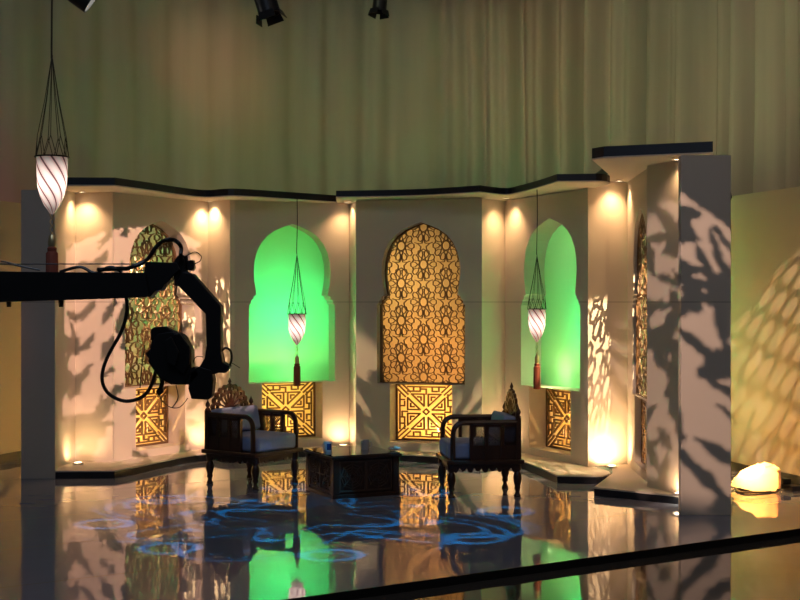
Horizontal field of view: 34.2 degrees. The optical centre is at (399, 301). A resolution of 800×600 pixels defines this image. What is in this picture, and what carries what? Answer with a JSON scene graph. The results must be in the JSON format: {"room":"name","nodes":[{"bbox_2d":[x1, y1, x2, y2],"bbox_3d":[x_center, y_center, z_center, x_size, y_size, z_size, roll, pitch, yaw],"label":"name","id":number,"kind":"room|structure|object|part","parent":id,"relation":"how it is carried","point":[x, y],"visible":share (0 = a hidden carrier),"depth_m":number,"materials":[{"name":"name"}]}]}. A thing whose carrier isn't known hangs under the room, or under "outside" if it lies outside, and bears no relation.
{"room":"studio","nodes":[
{"label":"studio","id":0,"kind":"room"},
{"bbox_2d":[21,190,57,478],"bbox_3d":[-3.581,0.320,12.910,0.336,2.860,0.100,0,0,0],"label":"wall","id":1,"kind":"structure","parent":0,"point":[39,319],"depth_m":12.86,"materials":[{"name":"beige paint"}]},
{"bbox_2d":[34,0,69,271],"bbox_3d":[-1.981,-1.498,7.400,0.198,2.705,0.198,0,0,0],"label":"hanging lantern","id":2,"kind":"object","parent":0,"point":[51,169],"visible":0.98,"depth_m":7.36,"materials":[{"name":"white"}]},
{"bbox_3d":[-1.981,-0.404,7.400,0.049,0.198,0.049,0,0,0],"label":"twisted stem","id":3,"kind":"part","parent":2,"relation":"part of","materials":[{"name":"silver metal"}]},
{"bbox_3d":[-1.981,-0.663,7.400,0.175,0.324,0.175,0,0,0],"label":"lamp shade","id":4,"kind":"part","parent":2,"relation":"part of","materials":[{"name":"white glass"}]},
{"bbox_3d":[-1.980,-2.114,7.401,0.016,1.472,0.013,0,0,0],"label":"cord","id":5,"kind":"part","parent":2,"relation":"part of","materials":[{"name":"black plastic"}]},
{"bbox_2d":[58,190,74,467],"bbox_3d":[-3.467,0.262,13.352,0.060,2.823,0.702,0,0,4],"label":"wall","id":6,"kind":"structure","parent":0,"point":[66,210],"depth_m":13.39,"materials":[{"name":"beige paint"}]},
{"bbox_2d":[68,0,94,12],"bbox_3d":[-2.676,-2.843,10.980,0.414,0.790,0.257,0,0,0],"label":"stage light","id":7,"kind":"object","parent":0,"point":[84,5],"visible":1,"depth_m":10.93,"materials":[{"name":"black metal"}]},
{"bbox_2d":[75,192,113,461],"bbox_3d":[-3.207,0.262,13.649,0.430,2.823,0.040,0,0,13],"label":"wall","id":8,"kind":"structure","parent":0,"point":[94,211],"depth_m":13.63,"materials":[{"name":"beige paint"}]},
{"bbox_2d":[0,237,239,407],"bbox_3d":[-1.430,0.098,6.000,1.385,0.787,0.150,0,0,0],"label":"crane","id":9,"kind":"object","parent":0,"point":[62,285],"visible":0.99,"depth_m":5.95,"materials":[{"name":"black metal"}]},
{"bbox_3d":[-1.090,-0.104,6.000,0.165,0.162,0.100,0,0,0],"label":"boom plate","id":10,"kind":"part","parent":9,"relation":"part of","materials":[{"name":"black metal"}]},
{"bbox_2d":[145,326,197,395],"bbox_3d":[-1.048,0.272,5.989,0.257,0.321,0.133,0,0,0],"label":"video camera","id":11,"kind":"object","parent":9,"relation":"attached to","point":[171,355],"visible":0.98,"depth_m":5.94,"materials":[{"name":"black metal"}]},
{"bbox_3d":[-1.103,0.390,6.000,0.044,0.085,0.024,0,0,0],"label":"zoom lever","id":12,"kind":"part","parent":11,"relation":"part of","materials":[{"name":"black plastic"}]},
{"bbox_3d":[-0.997,0.237,5.942,0.074,0.187,0.015,0,0,0],"label":"panel","id":13,"kind":"part","parent":11,"relation":"part of","materials":[{"name":"black plastic"}]},
{"bbox_3d":[-1.008,0.338,6.000,0.176,0.082,0.100,0,0,0],"label":"mounting plate","id":14,"kind":"part","parent":11,"relation":"part of","materials":[{"name":"black metal"}]},
{"bbox_3d":[-0.997,-0.166,6.000,0.036,0.092,0.036,0,0,0],"label":"swivel post","id":15,"kind":"part","parent":9,"relation":"part of","materials":[{"name":"black metal"}]},
{"bbox_3d":[-0.963,-0.169,6.000,0.032,0.049,0.060,0,0,0],"label":"tilt motor","id":16,"kind":"part","parent":9,"relation":"part of","materials":[{"name":"black metal"}]},
{"bbox_3d":[-0.911,0.372,6.000,0.115,0.151,0.100,0,0,0],"label":"pan motor","id":17,"kind":"part","parent":9,"relation":"part of","materials":[{"name":"black metal"}]},
{"bbox_2d":[114,192,207,460],"bbox_3d":[-2.710,0.262,14.325,0.240,2.823,1.518,0,0,33],"label":"wall","id":18,"kind":"structure","parent":0,"point":[184,220],"depth_m":14.43,"materials":[{"name":"beige paint"}]},
{"bbox_2d":[125,224,181,386],"bbox_3d":[-2.799,0.014,14.362,0.036,1.814,1.111,0,0,33],"label":"lattice screen","id":19,"kind":"object","parent":18,"relation":"attached to","point":[169,245],"visible":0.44,"depth_m":14.36,"materials":[{"name":"brown metal"}]},
{"bbox_2d":[142,386,168,446],"bbox_3d":[-2.862,1.268,14.402,0.100,0.694,0.819,0,0,33],"label":"liner","id":20,"kind":"object","parent":18,"relation":"attached to","point":[168,386],"visible":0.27,"depth_m":14.71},
{"bbox_2d":[136,386,167,446],"bbox_3d":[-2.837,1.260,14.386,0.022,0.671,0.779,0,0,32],"label":"screen","id":21,"kind":"object","parent":20,"relation":"in","point":[158,404],"visible":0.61,"depth_m":14.50,"materials":[{"name":"brown metal"}]},
{"bbox_2d":[66,177,336,202],"bbox_3d":[-2.346,-1.198,14.478,1.507,0.073,3.825,0,0,44],"label":"trim","id":22,"kind":"structure","parent":18,"relation":"attached to","point":[70,180],"depth_m":14.15,"materials":[{"name":"black"}]},
{"bbox_2d":[208,199,234,407],"bbox_3d":[-2.024,0.262,14.767,0.080,2.823,0.435,0,0,-43],"label":"wall","id":23,"kind":"structure","parent":0,"point":[221,214],"depth_m":14.66,"materials":[{"name":"beige paint"}]},
{"bbox_2d":[254,0,286,26],"bbox_3d":[-1.136,-2.810,11.204,0.297,0.846,0.244,0,0,13],"label":"stage light","id":24,"kind":"object","parent":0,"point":[269,10],"visible":1,"depth_m":11.13,"materials":[{"name":"black metal"}]},
{"bbox_3d":[-1.216,-2.426,11.222,0.007,0.077,0.152,0,0,13],"label":"barn door","id":25,"kind":"part","parent":24,"relation":"part of","materials":[{"name":"black metal"}]},
{"bbox_3d":[-1.135,-2.456,11.092,0.157,0.111,0.027,0,0,13],"label":"barn door","id":26,"kind":"part","parent":24,"relation":"part of","materials":[{"name":"black metal"}]},
{"bbox_3d":[-1.087,-2.456,11.304,0.157,0.111,0.027,0,0,13],"label":"barn door","id":27,"kind":"part","parent":24,"relation":"part of","materials":[{"name":"black metal"}]},
{"bbox_2d":[235,200,348,446],"bbox_3d":[-1.294,0.262,14.991,1.444,2.823,0.200,0,0,-25],"label":"wall","id":28,"kind":"structure","parent":0,"point":[327,224],"depth_m":15.07,"materials":[{"name":"beige paint"}]},
{"bbox_2d":[249,226,328,381],"bbox_3d":[-1.324,-0.022,15.113,1.151,1.895,0.007,0,0,-25],"label":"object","id":29,"kind":"object","parent":28,"relation":"attached to","point":[272,349],"visible":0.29,"depth_m":15.11,"materials":[{"name":"green"}]},
{"bbox_2d":[276,380,315,437],"bbox_3d":[-1.342,1.260,15.151,0.776,0.679,0.130,0,0,-25],"label":"liner","id":30,"kind":"object","parent":28,"relation":"attached to","point":[314,380],"visible":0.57,"depth_m":15.27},
{"bbox_2d":[262,382,314,436],"bbox_3d":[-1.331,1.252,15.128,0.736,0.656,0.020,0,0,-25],"label":"screen","id":31,"kind":"object","parent":30,"relation":"in","point":[307,383],"visible":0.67,"depth_m":15.18,"materials":[{"name":"brown metal"}]},
{"bbox_2d":[349,202,355,445],"bbox_3d":[-0.543,0.262,15.094,0.030,2.823,0.395,0,0,-16],"label":"wall","id":32,"kind":"structure","parent":0,"point":[352,206],"depth_m":15.06,"materials":[{"name":"beige paint"}]},
{"bbox_2d":[368,0,388,19],"bbox_3d":[-0.209,-3.193,13.001,0.188,0.694,0.200,0,0,39],"label":"stage light","id":33,"kind":"object","parent":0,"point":[379,7],"visible":1,"depth_m":12.96,"materials":[{"name":"black metal"}]},
{"bbox_3d":[-0.278,-2.890,13.048,0.022,0.076,0.116,0,0,39],"label":"barn door","id":34,"kind":"part","parent":33,"relation":"part of","materials":[{"name":"black metal"}]},
{"bbox_3d":[-0.262,-2.904,12.935,0.115,0.057,0.031,0,0,39],"label":"barn door","id":35,"kind":"part","parent":33,"relation":"part of","materials":[{"name":"black metal"}]},
{"bbox_3d":[-0.160,-2.877,13.062,0.115,0.062,0.012,0,0,39],"label":"barn door","id":36,"kind":"part","parent":33,"relation":"part of","materials":[{"name":"black metal"}]},
{"bbox_3d":[-0.149,-2.890,12.944,0.022,0.076,0.116,0,0,39],"label":"barn door","id":37,"kind":"part","parent":33,"relation":"part of","materials":[{"name":"black metal"}]},
{"bbox_2d":[0,456,799,599],"bbox_3d":[-6.435,1.778,17.017,28.000,0.055,22.000,0,0,-33],"label":"floor","id":38,"kind":"structure","parent":0,"point":[168,533],"depth_m":9.91,"materials":[{"name":"tile"}]},
{"bbox_2d":[201,378,302,489],"bbox_3d":[-1.425,1.245,12.550,0.700,1.010,0.690,0,0,37],"label":"carved armchair","id":39,"kind":"object","parent":38,"relation":"on","point":[231,434],"visible":1,"depth_m":12.45,"materials":[{"name":"brown wood"}]},
{"bbox_3d":[-1.847,1.173,12.493,0.056,0.477,0.056,0,0,37],"label":"post","id":40,"kind":"part","parent":39,"relation":"part of","materials":[{"name":"brown wood"}]},
{"bbox_3d":[-1.830,1.600,12.511,0.080,0.300,0.080,0,0,37],"label":"leg","id":41,"kind":"part","parent":39,"relation":"part of","materials":[{"name":"brown wood"}]},
{"bbox_3d":[-1.785,1.195,12.446,0.117,0.200,0.020,0,0,37],"label":"lattice panel","id":42,"kind":"part","parent":39,"relation":"part of","materials":[{"name":"brown wood"}]},
{"bbox_3d":[-1.671,1.195,12.360,0.121,0.200,0.020,0,0,37],"label":"lattice panel","id":43,"kind":"part","parent":39,"relation":"part of","materials":[{"name":"brown wood"}]},
{"bbox_3d":[-1.673,1.353,12.362,0.410,0.117,0.024,0,0,37],"label":"panel","id":44,"kind":"part","parent":39,"relation":"part of","materials":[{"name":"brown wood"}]},
{"bbox_3d":[-1.595,1.234,12.303,0.605,0.357,0.046,0,0,37],"label":"arm frame","id":45,"kind":"part","parent":39,"relation":"part of","materials":[{"name":"brown wood"}]},
{"bbox_3d":[-1.559,1.195,12.276,0.111,0.200,0.020,0,0,37],"label":"lattice panel","id":46,"kind":"part","parent":39,"relation":"part of","materials":[{"name":"brown wood"}]},
{"bbox_2d":[211,405,259,433],"bbox_3d":[-1.605,1.145,12.686,0.184,0.249,0.544,0,0,37],"label":"cushion","id":47,"kind":"object","parent":39,"relation":"on","point":[253,411],"depth_m":12.65,"materials":[{"name":"blue fabric"}]},
{"bbox_3d":[-1.499,1.600,12.950,0.080,0.300,0.080,0,0,37],"label":"leg","id":48,"kind":"part","parent":39,"relation":"part of","materials":[{"name":"brown wood"}]},
{"bbox_3d":[-1.351,1.600,12.150,0.080,0.300,0.080,0,0,37],"label":"leg","id":49,"kind":"part","parent":39,"relation":"part of","materials":[{"name":"brown wood"}]},
{"bbox_2d":[222,430,294,451],"bbox_3d":[-1.373,1.337,12.511,0.530,0.145,0.540,0,0,37],"label":"seat cushion","id":50,"kind":"object","parent":39,"relation":"on","point":[272,440],"depth_m":12.31,"materials":[{"name":"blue fabric"}]},
{"bbox_3d":[-1.310,1.195,12.839,0.121,0.200,0.020,0,0,37],"label":"lattice panel","id":51,"kind":"part","parent":39,"relation":"part of","materials":[{"name":"brown wood"}]},
{"bbox_3d":[-1.198,1.195,12.755,0.111,0.200,0.020,0,0,37],"label":"lattice panel","id":52,"kind":"part","parent":39,"relation":"part of","materials":[{"name":"brown wood"}]},
{"bbox_3d":[-1.234,1.234,12.782,0.605,0.357,0.046,0,0,37],"label":"arm frame","id":53,"kind":"part","parent":39,"relation":"part of","materials":[{"name":"brown wood"}]},
{"bbox_3d":[-1.020,1.600,12.589,0.080,0.300,0.080,0,0,37],"label":"leg","id":54,"kind":"part","parent":39,"relation":"part of","materials":[{"name":"brown wood"}]},
{"bbox_2d":[303,445,401,498],"bbox_3d":[-0.442,1.558,11.960,0.690,0.383,0.690,0,0,-26],"label":"coffee table","id":55,"kind":"object","parent":38,"relation":"on","point":[349,471],"visible":1,"depth_m":11.72,"materials":[{"name":"brown wood"}]},
{"bbox_3d":[-0.837,1.573,12.096,0.060,0.355,0.060,0,0,-26],"label":"corner post","id":56,"kind":"part","parent":55,"relation":"part of","materials":[{"name":"brown wood"}]},
{"bbox_3d":[-0.721,1.560,11.827,0.020,0.274,0.519,0,0,-26],"label":"carved panel","id":57,"kind":"part","parent":55,"relation":"part of","materials":[{"name":"brown wood"}]},
{"bbox_2d":[322,441,331,451],"bbox_3d":[-0.662,1.321,11.870,0.074,0.092,0.098,0,0,-29],"label":"mug","id":58,"kind":"object","parent":55,"relation":"on","point":[327,444],"visible":1,"depth_m":11.83,"materials":[{"name":"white ceramic"}]},
{"bbox_3d":[-0.578,1.573,11.566,0.060,0.355,0.060,0,0,-26],"label":"corner post","id":59,"kind":"part","parent":55,"relation":"part of","materials":[{"name":"brown wood"}]},
{"bbox_3d":[-0.442,1.732,11.960,0.660,0.035,0.660,0,0,-26],"label":"rail","id":60,"kind":"part","parent":55,"relation":"part of","materials":[{"name":"brown wood"}]},
{"bbox_3d":[-0.309,1.560,11.681,0.519,0.274,0.020,0,0,-26],"label":"carved panel","id":61,"kind":"part","parent":55,"relation":"part of","materials":[{"name":"brown wood"}]},
{"bbox_2d":[361,439,371,449],"bbox_3d":[-0.315,1.321,12.057,0.097,0.092,0.074,0,0,-36],"label":"mug","id":62,"kind":"object","parent":55,"relation":"on","point":[364,442],"visible":1,"depth_m":12.02,"materials":[{"name":"white ceramic"}]},
{"bbox_2d":[388,446,400,450],"bbox_3d":[-0.052,1.345,11.962,0.125,0.044,0.091,0,0,0],"label":"crumpled tissue","id":63,"kind":"object","parent":55,"relation":"on","point":[393,448],"visible":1,"depth_m":11.93,"materials":[{"name":"white paper"}]},
{"bbox_3d":[-0.048,1.573,11.824,0.060,0.355,0.060,0,0,-26],"label":"corner post","id":64,"kind":"part","parent":55,"relation":"part of","materials":[{"name":"brown wood"}]},
{"bbox_2d":[0,0,799,202],"bbox_3d":[0.221,-2.075,15.104,15.238,7.550,9.568,0,0,12],"label":"curtain","id":65,"kind":"object","parent":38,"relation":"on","point":[327,98],"visible":0.53,"depth_m":19.00,"materials":[{"name":"fabric"}]},
{"bbox_2d":[436,382,523,497],"bbox_3d":[0.725,1.245,11.930,0.700,1.010,0.690,0,0,-7],"label":"carved armchair","id":66,"kind":"object","parent":38,"relation":"on","point":[498,447],"visible":1,"depth_m":11.64,"materials":[{"name":"brown wood"}]},
{"bbox_3d":[0.393,1.600,12.166,0.080,0.300,0.080,0,0,-7],"label":"leg","id":67,"kind":"part","parent":66,"relation":"part of","materials":[{"name":"brown wood"}]},
{"bbox_3d":[0.460,1.600,11.620,0.080,0.300,0.080,0,0,-7],"label":"leg","id":68,"kind":"part","parent":66,"relation":"part of","materials":[{"name":"brown wood"}]},
{"bbox_3d":[0.676,1.234,12.226,0.605,0.357,0.046,0,0,-7],"label":"arm frame","id":69,"kind":"part","parent":66,"relation":"part of","materials":[{"name":"brown wood"}]},
{"bbox_3d":[0.631,1.195,12.220,0.111,0.200,0.020,0,0,-7],"label":"lattice panel","id":70,"kind":"part","parent":66,"relation":"part of","materials":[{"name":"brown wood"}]},
{"bbox_2d":[439,437,504,458],"bbox_3d":[0.660,1.337,11.922,0.530,0.145,0.540,0,0,-7],"label":"seat cushion","id":71,"kind":"object","parent":66,"relation":"on","point":[462,444],"depth_m":11.64,"materials":[{"name":"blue fabric"}]},
{"bbox_3d":[0.704,1.195,11.625,0.111,0.200,0.020,0,0,-7],"label":"lattice panel","id":72,"kind":"part","parent":66,"relation":"part of","materials":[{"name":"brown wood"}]},
{"bbox_3d":[0.749,1.234,11.630,0.605,0.357,0.046,0,0,-7],"label":"arm frame","id":73,"kind":"part","parent":66,"relation":"part of","materials":[{"name":"brown wood"}]},
{"bbox_3d":[0.846,1.353,11.642,0.410,0.117,0.024,0,0,-7],"label":"panel","id":74,"kind":"part","parent":66,"relation":"part of","materials":[{"name":"brown wood"}]},
{"bbox_3d":[0.843,1.195,11.642,0.121,0.200,0.020,0,0,-7],"label":"lattice panel","id":75,"kind":"part","parent":66,"relation":"part of","materials":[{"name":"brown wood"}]},
{"bbox_2d":[488,411,515,442],"bbox_3d":[0.949,1.145,11.957,0.184,0.249,0.544,0,0,-7],"label":"cushion","id":76,"kind":"object","parent":66,"relation":"on","point":[509,429],"depth_m":11.69,"materials":[{"name":"blue fabric"}]},
{"bbox_3d":[0.989,1.600,12.239,0.080,0.300,0.080,0,0,-7],"label":"leg","id":77,"kind":"part","parent":66,"relation":"part of","materials":[{"name":"brown wood"}]},
{"bbox_3d":[0.985,1.195,11.659,0.117,0.200,0.020,0,0,-7],"label":"lattice panel","id":78,"kind":"part","parent":66,"relation":"part of","materials":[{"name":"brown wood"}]},
{"bbox_3d":[1.056,1.600,11.693,0.080,0.300,0.080,0,0,-7],"label":"leg","id":79,"kind":"part","parent":66,"relation":"part of","materials":[{"name":"brown wood"}]},
{"bbox_3d":[1.062,1.173,11.669,0.056,0.477,0.056,0,0,-7],"label":"post","id":80,"kind":"part","parent":66,"relation":"part of","materials":[{"name":"brown wood"}]},
{"bbox_2d":[288,529,799,599],"bbox_3d":[-0.523,1.778,7.738,28.000,0.054,0.004,0,0,-33],"label":"trim","id":81,"kind":"structure","parent":38,"relation":"attached to","point":[420,585],"depth_m":8.68,"materials":[{"name":"black"}]},
{"bbox_2d":[731,462,780,491],"bbox_3d":[3.304,1.621,12.103,0.454,0.258,0.321,0,0,12],"label":"lamp","id":82,"kind":"object","parent":38,"relation":"on","point":[764,476],"visible":0.99,"depth_m":11.98,"materials":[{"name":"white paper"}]},
{"bbox_3d":[3.509,1.635,12.060,0.035,0.170,0.190,0,0,12],"label":"plate","id":83,"kind":"part","parent":82,"relation":"part of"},
{"bbox_2d":[736,488,775,491],"bbox_3d":[3.310,1.735,12.097,0.350,0.030,0.200,0,0,12],"label":"tray","id":84,"kind":"object","parent":38,"relation":"on","point":[741,489],"depth_m":11.97,"materials":[{"name":"black metal"}]},
{"bbox_2d":[735,489,779,493],"bbox_3d":[3.328,1.740,11.972,0.444,0.016,0.214,0,0,-8],"label":"power cable","id":85,"kind":"object","parent":38,"relation":"on","point":[737,490],"visible":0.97,"depth_m":11.88,"materials":[{"name":"black plastic"}]},
{"bbox_2d":[781,477,799,491],"bbox_3d":[3.608,1.700,12.150,0.120,0.100,0.340,0,0,-21],"label":"box","id":86,"kind":"object","parent":38,"relation":"on","point":[786,484],"visible":0.55,"depth_m":12.07,"materials":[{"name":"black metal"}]},
{"bbox_2d":[0,187,799,475],"bbox_3d":[-0.500,0.323,13.142,11.553,2.855,10.283,0,0,0],"label":"wall","id":87,"kind":"structure","parent":0,"point":[765,226],"depth_m":13.18,"materials":[{"name":"paint"}]},
{"bbox_2d":[55,446,336,478],"bbox_3d":[-2.346,1.679,14.478,1.507,0.012,3.825,0,0,44],"label":"trim","id":88,"kind":"structure","parent":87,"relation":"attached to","point":[88,466],"depth_m":13.47,"materials":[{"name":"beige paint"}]},
{"bbox_2d":[72,462,82,465],"bbox_3d":[-3.307,1.660,13.350,0.110,0.026,0.110,0,0,0],"label":"uplight","id":89,"kind":"object","parent":88,"relation":"on","point":[74,463],"visible":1,"depth_m":13.31,"materials":[{"name":"beige"}]},
{"bbox_2d":[287,201,305,385],"bbox_3d":[-1.133,-0.113,14.300,0.219,2.079,0.219,0,0,0],"label":"hanging lantern","id":90,"kind":"object","parent":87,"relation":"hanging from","point":[296,322],"visible":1,"depth_m":14.26,"materials":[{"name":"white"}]},
{"bbox_3d":[-1.133,0.577,14.300,0.054,0.213,0.054,0,0,0],"label":"twisted stem","id":91,"kind":"part","parent":90,"relation":"part of","materials":[{"name":"gold metal"}]},
{"bbox_3d":[-1.133,0.302,14.300,0.194,0.341,0.194,0,0,0],"label":"lamp shade","id":92,"kind":"part","parent":90,"relation":"part of","materials":[{"name":"white glass"}]},
{"bbox_3d":[-1.133,-0.839,14.301,0.016,0.626,0.012,0,0,0],"label":"cord","id":93,"kind":"part","parent":90,"relation":"part of","materials":[{"name":"black plastic"}]},
{"bbox_2d":[0,451,799,484],"bbox_3d":[-0.500,1.708,13.096,11.396,0.085,10.210,0,0,0],"label":"baseboard","id":94,"kind":"structure","parent":87,"relation":"attached to","point":[738,467],"depth_m":13.44,"materials":[{"name":"black"}]},
{"bbox_2d":[337,445,609,483],"bbox_3d":[0.808,1.679,14.317,4.045,0.012,1.796,0,0,40],"label":"trim","id":95,"kind":"structure","parent":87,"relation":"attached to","point":[557,468],"depth_m":13.22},
{"bbox_2d":[527,192,545,388],"bbox_3d":[1.412,-0.130,13.400,0.206,2.060,0.206,0,0,0],"label":"hanging lantern","id":96,"kind":"object","parent":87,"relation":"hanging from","point":[536,317],"visible":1,"depth_m":13.37,"materials":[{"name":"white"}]},
{"bbox_3d":[1.412,0.526,13.400,0.051,0.231,0.051,0,0,0],"label":"twisted stem","id":97,"kind":"part","parent":96,"relation":"part of","materials":[{"name":"gold metal"}]},
{"bbox_3d":[1.412,0.242,13.400,0.182,0.340,0.182,0,0,0],"label":"lamp shade","id":98,"kind":"part","parent":96,"relation":"part of","materials":[{"name":"white glass"}]},
{"bbox_3d":[1.413,-0.821,13.401,0.016,0.678,0.012,0,0,0],"label":"cord","id":99,"kind":"part","parent":96,"relation":"part of","materials":[{"name":"black plastic"}]},
{"bbox_2d":[594,464,675,496],"bbox_3d":[2.252,1.680,12.325,0.996,0.014,2.750,0,0,0],"label":"trim","id":100,"kind":"structure","parent":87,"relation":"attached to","point":[624,478],"depth_m":11.98,"materials":[{"name":"beige paint"}]},
{"bbox_2d":[607,465,616,468],"bbox_3d":[2.136,1.660,13.100,0.110,0.026,0.110,0,0,0],"label":"uplight","id":101,"kind":"object","parent":100,"relation":"on","point":[608,466],"visible":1,"depth_m":13.06,"materials":[{"name":"beige"}]},
{"bbox_2d":[594,489,677,503],"bbox_3d":[2.252,1.718,12.325,0.996,0.063,2.750,0,0,0],"label":"trim","id":102,"kind":"structure","parent":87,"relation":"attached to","point":[597,492],"depth_m":11.49,"materials":[{"name":"black"}]},
{"bbox_2d":[356,198,481,451],"bbox_3d":[0.230,0.262,14.677,1.458,2.823,0.200,0,0,15],"label":"wall","id":103,"kind":"structure","parent":0,"point":[379,223],"depth_m":14.67,"materials":[{"name":"beige paint"}]},
{"bbox_2d":[395,384,420,440],"bbox_3d":[0.304,1.260,14.843,0.756,0.679,0.160,0,0,15],"label":"liner","id":104,"kind":"object","parent":103,"relation":"attached to","point":[395,384],"visible":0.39,"depth_m":14.90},
{"bbox_2d":[396,384,451,440],"bbox_3d":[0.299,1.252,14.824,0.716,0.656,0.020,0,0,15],"label":"screen","id":105,"kind":"object","parent":104,"relation":"in","point":[424,438],"visible":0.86,"depth_m":14.83,"materials":[{"name":"brown metal"}]},
{"bbox_2d":[380,223,464,383],"bbox_3d":[0.265,0.014,14.698,1.022,1.814,0.036,0,0,15],"label":"lattice screen","id":106,"kind":"object","parent":103,"relation":"attached to","point":[382,327],"visible":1,"depth_m":14.69,"materials":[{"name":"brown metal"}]},
{"bbox_2d":[482,198,504,432],"bbox_3d":[1.031,0.262,14.605,0.050,2.823,0.475,0,0,37],"label":"wall","id":107,"kind":"structure","parent":0,"point":[493,211],"depth_m":14.57,"materials":[{"name":"beige paint"}]},
{"bbox_2d":[505,189,609,465],"bbox_3d":[1.668,0.262,14.030,0.260,2.823,1.708,0,0,-25],"label":"wall","id":108,"kind":"structure","parent":0,"point":[566,209],"depth_m":14.31,"materials":[{"name":"beige paint"}]},
{"bbox_2d":[336,174,609,203],"bbox_3d":[0.808,-1.202,14.317,4.045,0.065,1.796,0,0,40],"label":"trim","id":109,"kind":"structure","parent":108,"relation":"attached to","point":[558,177],"depth_m":13.95,"materials":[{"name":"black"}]},
{"bbox_2d":[546,388,570,450],"bbox_3d":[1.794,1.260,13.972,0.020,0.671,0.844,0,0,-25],"label":"screen","id":110,"kind":"object","parent":108,"relation":"attached to","point":[565,406],"visible":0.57,"depth_m":14.13,"materials":[{"name":"brown metal"}]},
{"bbox_2d":[550,389,570,448],"bbox_3d":[1.885,1.268,14.014,0.120,0.694,0.884,0,0,-25],"label":"liner","id":111,"kind":"object","parent":108,"relation":"attached to","point":[551,413],"visible":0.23,"depth_m":14.40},
{"bbox_2d":[541,225,579,388],"bbox_3d":[1.838,-0.022,13.992,0.006,1.895,1.322,0,0,-25],"label":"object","id":112,"kind":"object","parent":108,"relation":"attached to","point":[560,339],"visible":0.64,"depth_m":14.16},
{"bbox_2d":[353,536,799,599],"bbox_3d":[3.238,1.823,1.835,28.000,0.035,13.996,0,0,-33],"label":"stage edge","id":113,"kind":"structure","parent":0,"point":[769,569],"depth_m":8.43,"materials":[{"name":"black"}]},
{"bbox_2d":[584,181,626,466],"bbox_3d":[2.133,0.219,13.341,0.554,2.908,0.060,0,0,-29],"label":"wall","id":114,"kind":"structure","parent":0,"point":[594,198],"depth_m":13.28,"materials":[{"name":"beige paint"}]},
{"bbox_2d":[627,169,646,481],"bbox_3d":[2.350,0.219,12.588,0.080,2.908,1.581,0,0,2],"label":"wall","id":115,"kind":"structure","parent":0,"point":[637,186],"depth_m":13.01,"materials":[{"name":"beige paint"}]},
{"bbox_2d":[636,214,646,398],"bbox_3d":[2.356,0.017,12.487,0.037,1.819,1.051,0,0,2],"label":"lattice screen","id":116,"kind":"object","parent":115,"relation":"attached to","point":[641,288],"visible":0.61,"depth_m":12.73,"materials":[{"name":"brown metal"}]},
{"bbox_2d":[641,399,645,465],"bbox_3d":[2.376,1.252,12.486,0.020,0.656,0.734,0,0,2],"label":"screen","id":117,"kind":"object","parent":115,"relation":"attached to","point":[643,402],"visible":0.35,"depth_m":12.68,"materials":[{"name":"brown wood"}]},
{"bbox_2d":[592,152,712,181],"bbox_3d":[2.381,-1.241,12.381,1.112,0.012,3.070,0,0,8],"label":"trim","id":118,"kind":"structure","parent":115,"relation":"on","point":[625,168],"depth_m":11.51,"materials":[{"name":"beige paint"}]},
{"bbox_2d":[592,141,712,174],"bbox_3d":[2.381,-1.291,12.381,1.112,0.088,3.070,0,0,8],"label":"trim","id":119,"kind":"structure","parent":115,"relation":"attached to","point":[689,147],"depth_m":10.99,"materials":[{"name":"black"}]},
{"bbox_2d":[647,160,677,492],"bbox_3d":[2.362,0.219,11.519,0.050,2.908,0.559,0,0,-21],"label":"wall pier","id":120,"kind":"object","parent":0,"point":[662,178],"visible":0.69,"depth_m":11.52,"materials":[{"name":"beige paint"}]},
{"bbox_2d":[678,155,730,514],"bbox_3d":[2.513,0.272,10.725,0.411,2.957,0.100,0,0,0],"label":"wall","id":121,"kind":"structure","parent":0,"point":[704,181],"depth_m":10.68,"materials":[{"name":"beige paint"}]}
]}

